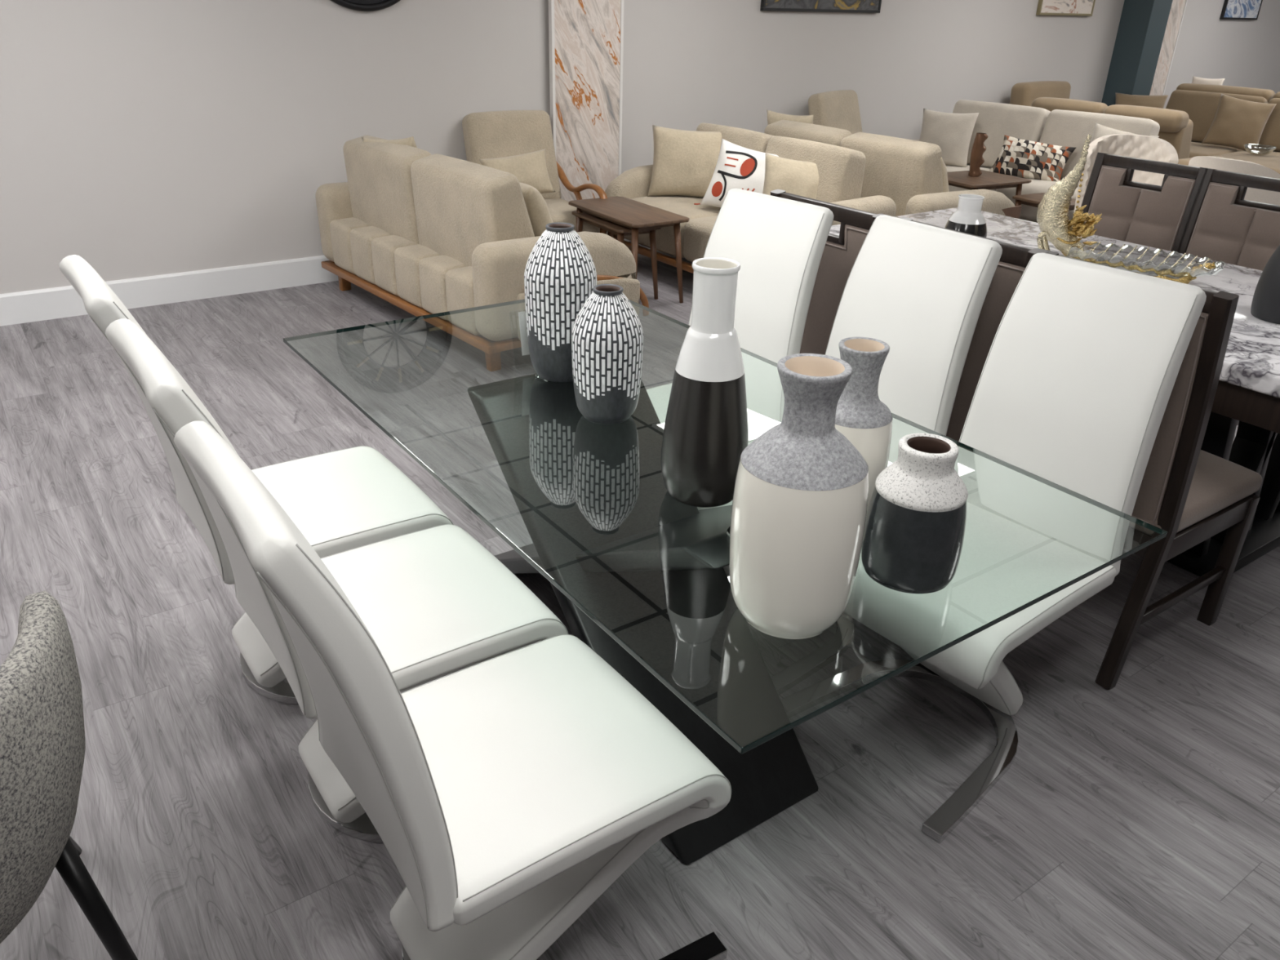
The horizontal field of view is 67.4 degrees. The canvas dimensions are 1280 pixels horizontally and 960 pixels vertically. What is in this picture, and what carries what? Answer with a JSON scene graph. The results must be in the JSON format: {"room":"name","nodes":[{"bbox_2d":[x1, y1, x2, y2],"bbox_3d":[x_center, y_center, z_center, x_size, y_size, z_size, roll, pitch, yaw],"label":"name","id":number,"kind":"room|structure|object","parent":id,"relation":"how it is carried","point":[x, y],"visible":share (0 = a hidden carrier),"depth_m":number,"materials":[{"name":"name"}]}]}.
{"room":"store","nodes":[
{"label":"store","id":0,"kind":"room"},
{"bbox_2d":[0,240,1279,959],"bbox_3d":[4.415,-0.341,4.698,18.700,0.100,9.970,-16,32,-32],"label":"floor","id":1,"kind":"structure","parent":0,"point":[1139,818],"depth_m":2.38,"materials":[{"name":"grey wood"}]},
{"bbox_2d":[0,590,137,959],"bbox_3d":[-1.199,0.624,1.453,0.739,0.831,0.739,-16,32,-32],"label":"boucle chair","id":2,"kind":"object","parent":1,"relation":"on","point":[42,744],"visible":1,"depth_m":1.35,"materials":[{"name":"grey fabric"}]},
{"bbox_2d":[58,254,453,705],"bbox_3d":[-0.893,-0.009,2.397,0.706,1.110,0.538,-16,32,-32],"label":"dining chair","id":3,"kind":"object","parent":1,"relation":"on","point":[341,500],"visible":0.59,"depth_m":2.42,"materials":[{"name":"white leather"}]},
{"bbox_2d":[105,318,568,843],"bbox_3d":[-0.573,0.198,2.005,0.706,1.110,0.538,-16,32,-32],"label":"dining chair","id":4,"kind":"object","parent":1,"relation":"on","point":[435,602],"visible":0.64,"depth_m":2.02,"materials":[{"name":"white leather"}]},
{"bbox_2d":[173,421,731,959],"bbox_3d":[-0.258,0.406,1.609,0.706,1.110,0.538,-16,32,-32],"label":"dining chair","id":5,"kind":"object","parent":1,"relation":"on","point":[506,793],"visible":1,"depth_m":1.57,"materials":[{"name":"white leather"}]},
{"bbox_2d":[315,135,648,371],"bbox_3d":[-0.949,-1.358,5.305,0.950,0.902,2.056,-19,33,-35],"label":"sofa","id":6,"kind":"object","parent":1,"relation":"on","point":[423,233],"visible":0.86,"depth_m":4.81,"materials":[{"name":"beige fabric"}]},
{"bbox_2d":[342,135,431,244],"bbox_3d":[-1.353,-1.631,5.386,0.304,0.507,0.810,-19,33,-35],"label":"cushion","id":7,"kind":"object","parent":6,"relation":"on","point":[378,196],"depth_m":5.23,"materials":[{"name":"beige fabric"}]},
{"bbox_2d":[361,136,417,147],"bbox_3d":[-1.345,-1.723,5.374,0.454,0.425,0.179,19,32,31],"label":"throw pillow","id":8,"kind":"object","parent":6,"relation":"on","point":[410,141],"visible":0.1,"depth_m":5.21,"materials":[{"name":"fabric"}]},
{"bbox_2d":[410,153,534,266],"bbox_3d":[-0.835,-1.334,4.825,0.304,0.507,0.810,-19,33,-35],"label":"cushion","id":9,"kind":"object","parent":6,"relation":"on","point":[459,206],"depth_m":4.64,"materials":[{"name":"beige fabric"}]},
{"bbox_2d":[519,182,553,236],"bbox_3d":[-0.562,-1.332,4.890,0.220,0.389,0.460,-13,30,-26],"label":"throw pillow","id":10,"kind":"object","parent":6,"relation":"on","point":[540,216],"visible":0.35,"depth_m":4.69,"materials":[{"name":"fabric"}]},
{"bbox_2d":[462,110,607,234],"bbox_3d":[-0.702,-1.819,6.165,0.733,0.976,0.793,-15,31,-29],"label":"armchair","id":11,"kind":"object","parent":1,"relation":"on","point":[508,133],"visible":0.39,"depth_m":6.15,"materials":[{"name":"beige fabric"}]},
{"bbox_2d":[479,148,555,193],"bbox_3d":[-0.761,-1.895,5.989,0.481,0.294,0.165,-15,31,-29],"label":"lumbar pillow","id":12,"kind":"object","parent":11,"relation":"on","point":[530,168],"visible":0.6,"depth_m":5.95,"materials":[{"name":"fabric"}]},
{"bbox_2d":[544,198,599,232],"bbox_3d":[-0.660,-1.654,6.166,0.620,0.219,0.620,-15,31,-29],"label":"seat cushion","id":13,"kind":"object","parent":11,"relation":"on","point":[560,211],"depth_m":6.03,"materials":[{"name":"beige fabric"}]},
{"bbox_2d":[571,210,661,299],"bbox_3d":[-0.153,-1.389,5.920,0.300,0.446,0.620,-14,31,-28],"label":"side table","id":14,"kind":"object","parent":1,"relation":"on","point":[620,231],"visible":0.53,"depth_m":5.73,"materials":[{"name":"brown wood"}]},
{"bbox_2d":[568,195,688,302],"bbox_3d":[-0.083,-1.398,5.875,0.400,0.506,0.780,-15,31,-30],"label":"side table","id":15,"kind":"object","parent":1,"relation":"on","point":[635,215],"visible":0.94,"depth_m":5.68,"materials":[{"name":"brown wood"}]},
{"bbox_2d":[283,298,1167,864],"bbox_3d":[-0.010,0.187,2.450,1.071,0.760,1.993,-16,32,-32],"label":"dining table","id":16,"kind":"object","parent":1,"relation":"on","point":[635,572],"visible":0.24,"depth_m":2.30,"materials":[{"name":"clear glass"}]},
{"bbox_2d":[511,309,529,355],"bbox_3d":[-0.276,-0.367,2.523,0.110,0.152,0.068,-14,31,-28],"label":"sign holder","id":17,"kind":"object","parent":16,"relation":"on","point":[522,315],"visible":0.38,"depth_m":2.53,"materials":[{"name":"clear plastic"}]},
{"bbox_2d":[524,222,596,382],"bbox_3d":[-0.200,-0.451,2.433,0.182,0.385,0.182,7,27,10],"label":"patterned vase","id":18,"kind":"object","parent":16,"relation":"on","point":[560,273],"visible":0.9,"depth_m":2.35,"materials":[{"name":"white ceramic"}]},
{"bbox_2d":[571,284,643,424],"bbox_3d":[-0.075,-0.290,2.208,0.164,0.308,0.164,-16,32,-32],"label":"patterned vase","id":19,"kind":"object","parent":16,"relation":"on","point":[607,332],"visible":1,"depth_m":2.15,"materials":[{"name":"white ceramic"}]},
{"bbox_2d":[661,257,748,507],"bbox_3d":[0.132,-0.182,1.831,0.172,0.465,0.172,-5,27,-12],"label":"bottle vase","id":20,"kind":"object","parent":16,"relation":"on","point":[705,435],"visible":0.96,"depth_m":1.79,"materials":[{"name":"black ceramic"}]},
{"bbox_2d":[728,353,868,639],"bbox_3d":[0.244,0.026,1.468,0.204,0.425,0.204,-16,32,-32],"label":"vase","id":21,"kind":"object","parent":16,"relation":"on","point":[800,500],"visible":1,"depth_m":1.40,"materials":[{"name":"beige ceramic"}]},
{"bbox_2d":[835,337,893,515],"bbox_3d":[0.383,-0.072,1.741,0.140,0.363,0.140,-16,32,-32],"label":"vase","id":22,"kind":"object","parent":16,"relation":"on","point":[861,417],"visible":0.57,"depth_m":1.67,"materials":[{"name":"beige ceramic"}]},
{"bbox_2d":[861,432,968,593],"bbox_3d":[0.472,0.050,1.632,0.166,0.246,0.166,9,28,15],"label":"vase","id":23,"kind":"object","parent":16,"relation":"on","point":[913,543],"visible":1,"depth_m":1.58,"materials":[{"name":"ceramic"}]},
{"bbox_2d":[646,188,833,440],"bbox_3d":[0.129,-0.266,2.962,0.787,1.112,0.538,-20,34,-36],"label":"dining chair","id":24,"kind":"object","parent":1,"relation":"on","point":[778,244],"visible":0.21,"depth_m":2.92,"materials":[{"name":"white leather"}]},
{"bbox_2d":[604,122,896,273],"bbox_3d":[0.623,-1.736,6.155,1.020,0.892,1.876,-16,32,-32],"label":"sofa","id":25,"kind":"object","parent":1,"relation":"on","point":[841,170],"visible":0.21,"depth_m":5.94,"materials":[{"name":"beige fabric"}]},
{"bbox_2d":[624,195,720,257],"bbox_3d":[0.278,-1.706,6.400,0.600,0.296,0.725,-16,32,-32],"label":"seat cushion","id":26,"kind":"object","parent":25,"relation":"on","point":[684,206],"depth_m":6.19,"materials":[{"name":"beige fabric"}]},
{"bbox_2d":[647,124,721,197],"bbox_3d":[0.334,-2.123,6.445,0.551,0.464,0.205,4,27,4],"label":"throw pillow","id":27,"kind":"object","parent":25,"relation":"on","point":[685,162],"visible":0.83,"depth_m":6.38,"materials":[{"name":"fabric"}]},
{"bbox_2d":[683,215,717,262],"bbox_3d":[0.698,-1.429,5.873,0.600,0.296,0.725,-16,32,-32],"label":"seat cushion","id":28,"kind":"object","parent":25,"relation":"on","point":[697,231],"depth_m":5.87,"materials":[{"name":"beige fabric"}]},
{"bbox_2d":[696,122,773,152],"bbox_3d":[0.604,-2.107,6.449,0.303,0.497,0.721,-16,32,-32],"label":"cushion","id":29,"kind":"object","parent":25,"relation":"on","point":[748,139],"depth_m":6.23,"materials":[{"name":"beige fabric"}]},
{"bbox_2d":[693,138,778,207],"bbox_3d":[0.634,-1.889,6.053,0.530,0.457,0.226,13,29,21],"label":"pillow","id":30,"kind":"object","parent":25,"relation":"on","point":[737,166],"visible":0.69,"depth_m":6.00,"materials":[{"name":"white fabric"}]},
{"bbox_2d":[762,152,818,199],"bbox_3d":[0.931,-1.734,5.771,0.462,0.410,0.213,1,27,-1],"label":"throw pillow","id":31,"kind":"object","parent":25,"relation":"on","point":[801,178],"visible":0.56,"depth_m":5.71,"materials":[{"name":"fabric"}]},
{"bbox_2d":[764,135,866,202],"bbox_3d":[1.024,-1.829,5.922,0.303,0.497,0.721,-16,32,-32],"label":"cushion","id":32,"kind":"object","parent":25,"relation":"on","point":[841,170],"depth_m":5.67,"materials":[{"name":"beige fabric"}]},
{"bbox_2d":[770,189,888,355],"bbox_3d":[0.799,-0.450,3.399,0.621,1.091,0.493,-16,32,-32],"label":"dining chair","id":33,"kind":"object","parent":1,"relation":"on","point":[840,253],"visible":0.18,"depth_m":3.08,"materials":[{"name":"leather"}]},
{"bbox_2d":[808,89,862,134],"bbox_3d":[1.782,-2.551,7.704,0.799,1.020,0.733,22,33,35],"label":"armchair","id":34,"kind":"object","parent":1,"relation":"on","point":[840,109],"visible":0.17,"depth_m":7.60,"materials":[{"name":"beige fabric"}]},
{"bbox_2d":[697,214,1002,695],"bbox_3d":[0.487,-0.099,2.651,0.787,1.112,0.538,-16,32,-32],"label":"dining chair","id":35,"kind":"object","parent":1,"relation":"on","point":[920,290],"visible":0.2,"depth_m":2.60,"materials":[{"name":"white leather"}]},
{"bbox_2d":[764,120,1021,218],"bbox_3d":[1.568,-1.963,6.657,0.980,0.892,1.836,-16,32,-32],"label":"sofa","id":36,"kind":"object","parent":1,"relation":"on","point":[908,172],"visible":0.13,"depth_m":6.01,"materials":[{"name":"beige fabric"}]},
{"bbox_2d":[766,109,813,124],"bbox_3d":[1.102,-2.477,7.029,0.423,0.411,0.173,24,34,37],"label":"throw pillow","id":37,"kind":"object","parent":36,"relation":"on","point":[772,117],"visible":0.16,"depth_m":6.92,"materials":[{"name":"fabric"}]},
{"bbox_2d":[764,120,851,146],"bbox_3d":[1.189,-2.229,6.726,0.303,0.497,0.731,-16,32,-32],"label":"cushion","id":38,"kind":"object","parent":36,"relation":"on","point":[792,129],"depth_m":6.53,"materials":[{"name":"beige fabric"}]},
{"bbox_2d":[840,132,942,216],"bbox_3d":[1.615,-1.948,6.191,0.303,0.497,0.731,-16,32,-32],"label":"cushion","id":39,"kind":"object","parent":36,"relation":"on","point":[900,170],"depth_m":5.97,"materials":[{"name":"beige fabric"}]},
{"bbox_2d":[940,156,949,192],"bbox_3d":[1.828,-1.900,6.149,0.228,0.389,0.440,-9,29,-19],"label":"throw pillow","id":40,"kind":"object","parent":36,"relation":"on","point":[944,175],"visible":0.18,"depth_m":5.95,"materials":[{"name":"fabric"}]},
{"bbox_2d":[899,217,1048,441],"bbox_3d":[1.116,-0.260,3.039,0.621,1.091,0.493,-16,32,-32],"label":"dining chair","id":41,"kind":"object","parent":1,"relation":"on","point":[1014,260],"visible":0.08,"depth_m":2.68,"materials":[{"name":"leather"}]},
{"bbox_2d":[946,169,1031,204],"bbox_3d":[2.487,-2.012,7.224,0.620,0.516,0.520,-13,30,-26],"label":"side table","id":42,"kind":"object","parent":1,"relation":"on","point":[987,180],"visible":0.49,"depth_m":7.01,"materials":[{"name":"brown wood"}]},
{"bbox_2d":[968,133,987,176],"bbox_3d":[2.498,-2.404,7.095,0.106,0.300,0.097,9,28,14],"label":"sculpture","id":43,"kind":"object","parent":42,"relation":"on","point":[976,160],"visible":1,"depth_m":7.06,"materials":[{"name":"brown wood"}]},
{"bbox_2d":[781,253,1206,843],"bbox_3d":[0.806,0.102,2.269,0.787,1.112,0.538,-19,33,-35],"label":"dining chair","id":44,"kind":"object","parent":1,"relation":"on","point":[1083,362],"visible":0.75,"depth_m":2.25,"materials":[{"name":"white leather"}]},
{"bbox_2d":[913,99,1159,222],"bbox_3d":[3.102,-2.498,7.760,0.970,0.931,2.126,-20,34,-37],"label":"sofa","id":45,"kind":"object","parent":1,"relation":"on","point":[1068,128],"visible":0.16,"depth_m":7.65,"materials":[{"name":"beige fabric"}]},
{"bbox_2d":[919,108,978,167],"bbox_3d":[2.547,-2.851,8.023,0.461,0.437,0.192,16,30,27],"label":"throw pillow","id":46,"kind":"object","parent":45,"relation":"on","point":[953,132],"visible":0.73,"depth_m":7.95,"materials":[{"name":"beige fabric"}]},
{"bbox_2d":[945,164,1017,191],"bbox_3d":[2.696,-2.457,8.022,0.550,0.296,0.850,-20,34,-37],"label":"seat cushion","id":47,"kind":"object","parent":45,"relation":"on","point":[985,167],"depth_m":7.88,"materials":[{"name":"beige fabric"}]},
{"bbox_2d":[952,99,1050,168],"bbox_3d":[2.978,-2.882,8.075,0.309,0.536,0.846,-20,34,-37],"label":"cushion","id":48,"kind":"object","parent":45,"relation":"on","point":[997,120],"depth_m":7.93,"materials":[{"name":"beige fabric"}]},
{"bbox_2d":[988,134,1075,181],"bbox_3d":[3.092,-2.528,7.589,0.592,0.312,0.212,23,34,36],"label":"patterned pillow","id":49,"kind":"object","parent":45,"relation":"on","point":[1024,158],"visible":0.98,"depth_m":7.53,"materials":[{"name":"fabric"}]},
{"bbox_2d":[995,177,1077,222],"bbox_3d":[3.259,-2.155,7.455,0.550,0.296,0.850,-20,34,-37],"label":"seat cushion","id":50,"kind":"object","parent":45,"relation":"on","point":[1028,213],"depth_m":7.38,"materials":[{"name":"beige fabric"}]},
{"bbox_2d":[1039,109,1159,179],"bbox_3d":[3.540,-2.580,7.508,0.309,0.536,0.846,-20,34,-37],"label":"cushion","id":51,"kind":"object","parent":45,"relation":"on","point":[1068,128],"depth_m":7.49,"materials":[{"name":"beige fabric"}]},
{"bbox_2d":[1089,122,1159,143],"bbox_3d":[3.599,-2.443,7.262,0.492,0.445,0.225,18,31,30],"label":"throw pillow","id":52,"kind":"object","parent":45,"relation":"on","point":[1100,131],"visible":0.1,"depth_m":7.25,"materials":[{"name":"beige fabric"}]},
{"bbox_2d":[1009,80,1071,106],"bbox_3d":[3.805,-3.267,9.210,0.720,1.033,0.330,-16,32,-32],"label":"chair","id":53,"kind":"object","parent":1,"relation":"on","point":[1024,94],"visible":0.23,"depth_m":8.90,"materials":[{"name":"beige fabric"}]},
{"bbox_2d":[1012,192,1075,222],"bbox_3d":[2.953,-1.832,6.999,0.360,0.421,0.420,-13,30,-26],"label":"side table","id":54,"kind":"object","parent":1,"relation":"on","point":[1033,199],"visible":0.24,"depth_m":6.93,"materials":[{"name":"brown wood"}]},
{"bbox_2d":[829,207,1279,576],"bbox_3d":[1.731,-0.384,3.658,1.215,0.780,2.350,-16,32,-32],"label":"marble table","id":55,"kind":"object","parent":1,"relation":"on","point":[1248,389],"visible":0.17,"depth_m":3.17,"materials":[{"name":"white stone"}]},
{"bbox_2d":[944,194,986,237],"bbox_3d":[1.322,-1.049,3.878,0.169,0.190,0.169,-16,32,-32],"label":"bottle vase","id":56,"kind":"object","parent":55,"relation":"on","point":[968,218],"visible":0.75,"depth_m":3.82,"materials":[{"name":"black ceramic"}]},
{"bbox_2d":[1036,134,1226,284],"bbox_3d":[1.765,-0.965,3.429,0.652,0.472,0.213,18,31,30],"label":"centrepiece","id":57,"kind":"object","parent":55,"relation":"on","point":[1055,227],"visible":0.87,"depth_m":3.52,"materials":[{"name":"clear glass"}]},
{"bbox_2d":[1066,240,1226,279],"bbox_3d":[1.811,-0.788,3.479,0.529,0.074,0.213,18,31,30],"label":"bowl","id":58,"kind":"object","parent":57,"relation":"on","point":[1074,249],"depth_m":3.45,"materials":[{"name":"clear glass"}]},
{"bbox_2d":[1250,244,1279,324],"bbox_3d":[2.066,-0.669,3.000,0.200,0.339,0.200,20,32,32],"label":"vase","id":59,"kind":"object","parent":55,"relation":"on","point":[1265,304],"visible":1,"depth_m":3.01,"materials":[{"name":"ceramic"}]},
{"bbox_2d":[1073,133,1178,213],"bbox_3d":[2.645,-1.371,5.391,0.475,1.032,0.453,13,29,21],"label":"chair","id":60,"kind":"object","parent":1,"relation":"on","point":[1138,146],"visible":0.27,"depth_m":5.33,"materials":[{"name":"beige fabric"}]},
{"bbox_2d":[1031,97,1226,165],"bbox_3d":[4.109,-2.746,8.269,1.020,0.965,1.736,-18,33,-33],"label":"sofa","id":61,"kind":"object","parent":1,"relation":"on","point":[1175,126],"visible":0.12,"depth_m":7.58,"materials":[{"name":"brown fabric"}]},
{"bbox_2d":[1157,119,1193,159],"bbox_3d":[4.131,-2.713,7.837,0.304,0.507,0.651,-18,33,-33],"label":"armrest","id":62,"kind":"object","parent":61,"relation":"on","point":[1180,140],"depth_m":7.53,"materials":[{"name":"beige fabric"}]},
{"bbox_2d":[1080,152,1208,253],"bbox_3d":[1.922,-0.796,4.146,0.621,1.091,0.493,-16,32,-32],"label":"dining chair","id":63,"kind":"object","parent":1,"relation":"on","point":[1156,216],"visible":0.32,"depth_m":4.08,"materials":[{"name":"brown leather"}]},
{"bbox_2d":[1046,249,1262,689],"bbox_3d":[1.394,-0.081,2.699,0.621,1.091,0.493,-16,32,-32],"label":"dining chair","id":64,"kind":"object","parent":1,"relation":"on","point":[1188,492],"visible":0.23,"depth_m":2.49,"materials":[{"name":"brown wood"}]},
{"bbox_2d":[1165,83,1279,157],"bbox_3d":[5.915,-3.315,9.487,1.370,0.975,2.326,-19,33,-35],"label":"sofa","id":65,"kind":"object","parent":1,"relation":"on","point":[1201,102],"visible":0.2,"depth_m":9.83,"materials":[{"name":"brown fabric"}]},
{"bbox_2d":[1115,92,1168,108],"bbox_3d":[5.078,-3.772,9.775,0.503,0.291,0.182,7,27,10],"label":"throw pillow","id":66,"kind":"object","parent":65,"relation":"on","point":[1156,101],"visible":0.42,"depth_m":9.69,"materials":[{"name":"beige fabric"}]},
{"bbox_2d":[1191,75,1225,84],"bbox_3d":[6.052,-4.143,10.310,0.148,0.339,0.341,-19,34,-35],"label":"throw pillow","id":67,"kind":"object","parent":65,"relation":"on","point":[1197,80],"visible":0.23,"depth_m":10.23,"materials":[{"name":"beige fabric"}]},
{"bbox_2d":[1189,142,1244,157],"bbox_3d":[5.485,-3.278,9.806,0.950,0.296,0.950,-19,33,-35],"label":"seat cushion","id":68,"kind":"object","parent":65,"relation":"on","point":[1197,148],"depth_m":9.48,"materials":[{"name":"beige fabric"}]},
{"bbox_2d":[1165,89,1267,145],"bbox_3d":[5.930,-3.744,9.970,0.306,0.517,0.945,-19,33,-35],"label":"cushion","id":69,"kind":"object","parent":65,"relation":"on","point":[1201,106],"depth_m":9.94,"materials":[{"name":"beige fabric"}]},
{"bbox_2d":[1201,93,1276,151],"bbox_3d":[5.914,-3.519,9.487,0.534,0.524,0.258,18,31,29],"label":"throw pillow","id":70,"kind":"object","parent":65,"relation":"on","point":[1237,122],"visible":0.98,"depth_m":9.43,"materials":[{"name":"beige fabric"}]},
{"bbox_2d":[1216,150,1279,155],"bbox_3d":[6.087,-2.932,9.153,0.950,0.296,0.950,-19,33,-35],"label":"seat cushion","id":71,"kind":"object","parent":65,"relation":"on","point":[1277,153],"depth_m":9.36,"materials":[{"name":"beige fabric"}]},
{"bbox_2d":[1257,97,1279,152],"bbox_3d":[6.532,-3.397,9.317,0.306,0.517,0.945,-19,33,-35],"label":"cushion","id":72,"kind":"object","parent":65,"relation":"on","point":[1270,135],"depth_m":9.48,"materials":[{"name":"beige fabric"}]},
{"bbox_2d":[1177,168,1279,425],"bbox_3d":[2.193,-0.617,3.806,0.621,1.091,0.493,-16,32,-32],"label":"dining chair","id":73,"kind":"object","parent":1,"relation":"on","point":[1228,228],"visible":0.28,"depth_m":3.80,"materials":[{"name":"brown wood"}]},
{"bbox_2d":[1188,155,1279,205],"bbox_3d":[2.935,-1.116,4.901,0.453,1.032,0.475,-16,32,-32],"label":"chair","id":74,"kind":"object","parent":1,"relation":"on","point":[1231,165],"visible":0.02,"depth_m":4.54,"materials":[{"name":"beige fabric"}]},
{"bbox_2d":[1221,152,1279,173],"bbox_3d":[5.416,-2.520,8.377,1.000,0.530,0.840,-16,32,-32],"label":"coffee table","id":75,"kind":"object","parent":1,"relation":"on","point":[1272,162],"visible":0.09,"depth_m":8.27,"materials":[{"name":"beige fabric"}]},
{"bbox_2d":[1243,143,1276,155],"bbox_3d":[5.472,-2.915,8.490,0.260,0.075,0.260,-16,32,-32],"label":"crystal bowl","id":76,"kind":"object","parent":75,"relation":"on","point":[1247,148],"visible":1,"depth_m":8.49,"materials":[{"name":"clear glass"}]},
{"bbox_2d":[0,0,1279,293],"bbox_3d":[1.542,-3.400,7.774,18.700,2.450,0.120,-16,32,-32],"label":"wall","id":77,"kind":"structure","parent":0,"point":[139,138],"depth_m":5.70,"materials":[{"name":"grey paint"}]},
{"bbox_2d":[0,238,631,326],"bbox_3d":[1.552,-2.354,8.239,18.700,0.165,0.016,-16,32,-32],"label":"baseboard","id":78,"kind":"structure","parent":77,"relation":"attached to","point":[47,304],"depth_m":5.52,"materials":[{"name":"white paint"}]},
{"bbox_2d":[330,0,400,11],"bbox_3d":[-1.570,-3.065,5.359,0.807,0.807,0.037,-16,32,-32],"label":"wall clock","id":79,"kind":"object","parent":77,"relation":"attached to","point":[357,5],"visible":1,"depth_m":5.52,"materials":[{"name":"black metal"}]},
{"bbox_2d":[548,0,623,233],"bbox_3d":[-0.359,-2.654,6.500,0.560,2.130,0.040,-16,32,-32],"label":"art panel","id":80,"kind":"object","parent":77,"relation":"attached to","point":[586,37],"visible":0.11,"depth_m":6.49,"materials":[{"name":"white stone"}]},
{"bbox_2d":[760,0,881,13],"bbox_3d":[1.424,-3.908,7.303,1.260,0.625,0.035,-16,32,-32],"label":"painting","id":81,"kind":"object","parent":77,"relation":"attached to","point":[820,6],"visible":1,"depth_m":7.41,"materials":[{"name":"multicoloured paint"}]},
{"bbox_2d":[1035,0,1095,16],"bbox_3d":[4.040,-4.706,8.965,0.860,0.665,0.035,-16,32,-32],"label":"painting","id":82,"kind":"object","parent":77,"relation":"attached to","point":[1046,7],"visible":1,"depth_m":9.06},
{"bbox_2d":[1101,0,1173,106],"bbox_3d":[5.048,-4.316,9.786,0.340,2.450,0.310,-16,32,-32],"label":"column","id":83,"kind":"structure","parent":77,"relation":"attached to","point":[1142,26],"depth_m":9.65,"materials":[{"name":"teal paint"}]},
{"bbox_2d":[1149,0,1187,95],"bbox_3d":[5.495,-4.397,10.283,0.630,2.130,0.040,-16,32,-32],"label":"art panel","id":84,"kind":"object","parent":77,"relation":"attached to","point":[1178,7],"visible":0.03,"depth_m":10.27,"materials":[{"name":"white stone"}]},
{"bbox_2d":[1219,0,1262,19],"bbox_3d":[6.793,-5.494,10.742,0.800,0.620,0.035,-16,32,-32],"label":"painting","id":85,"kind":"object","parent":77,"relation":"attached to","point":[1232,9],"visible":1,"depth_m":10.81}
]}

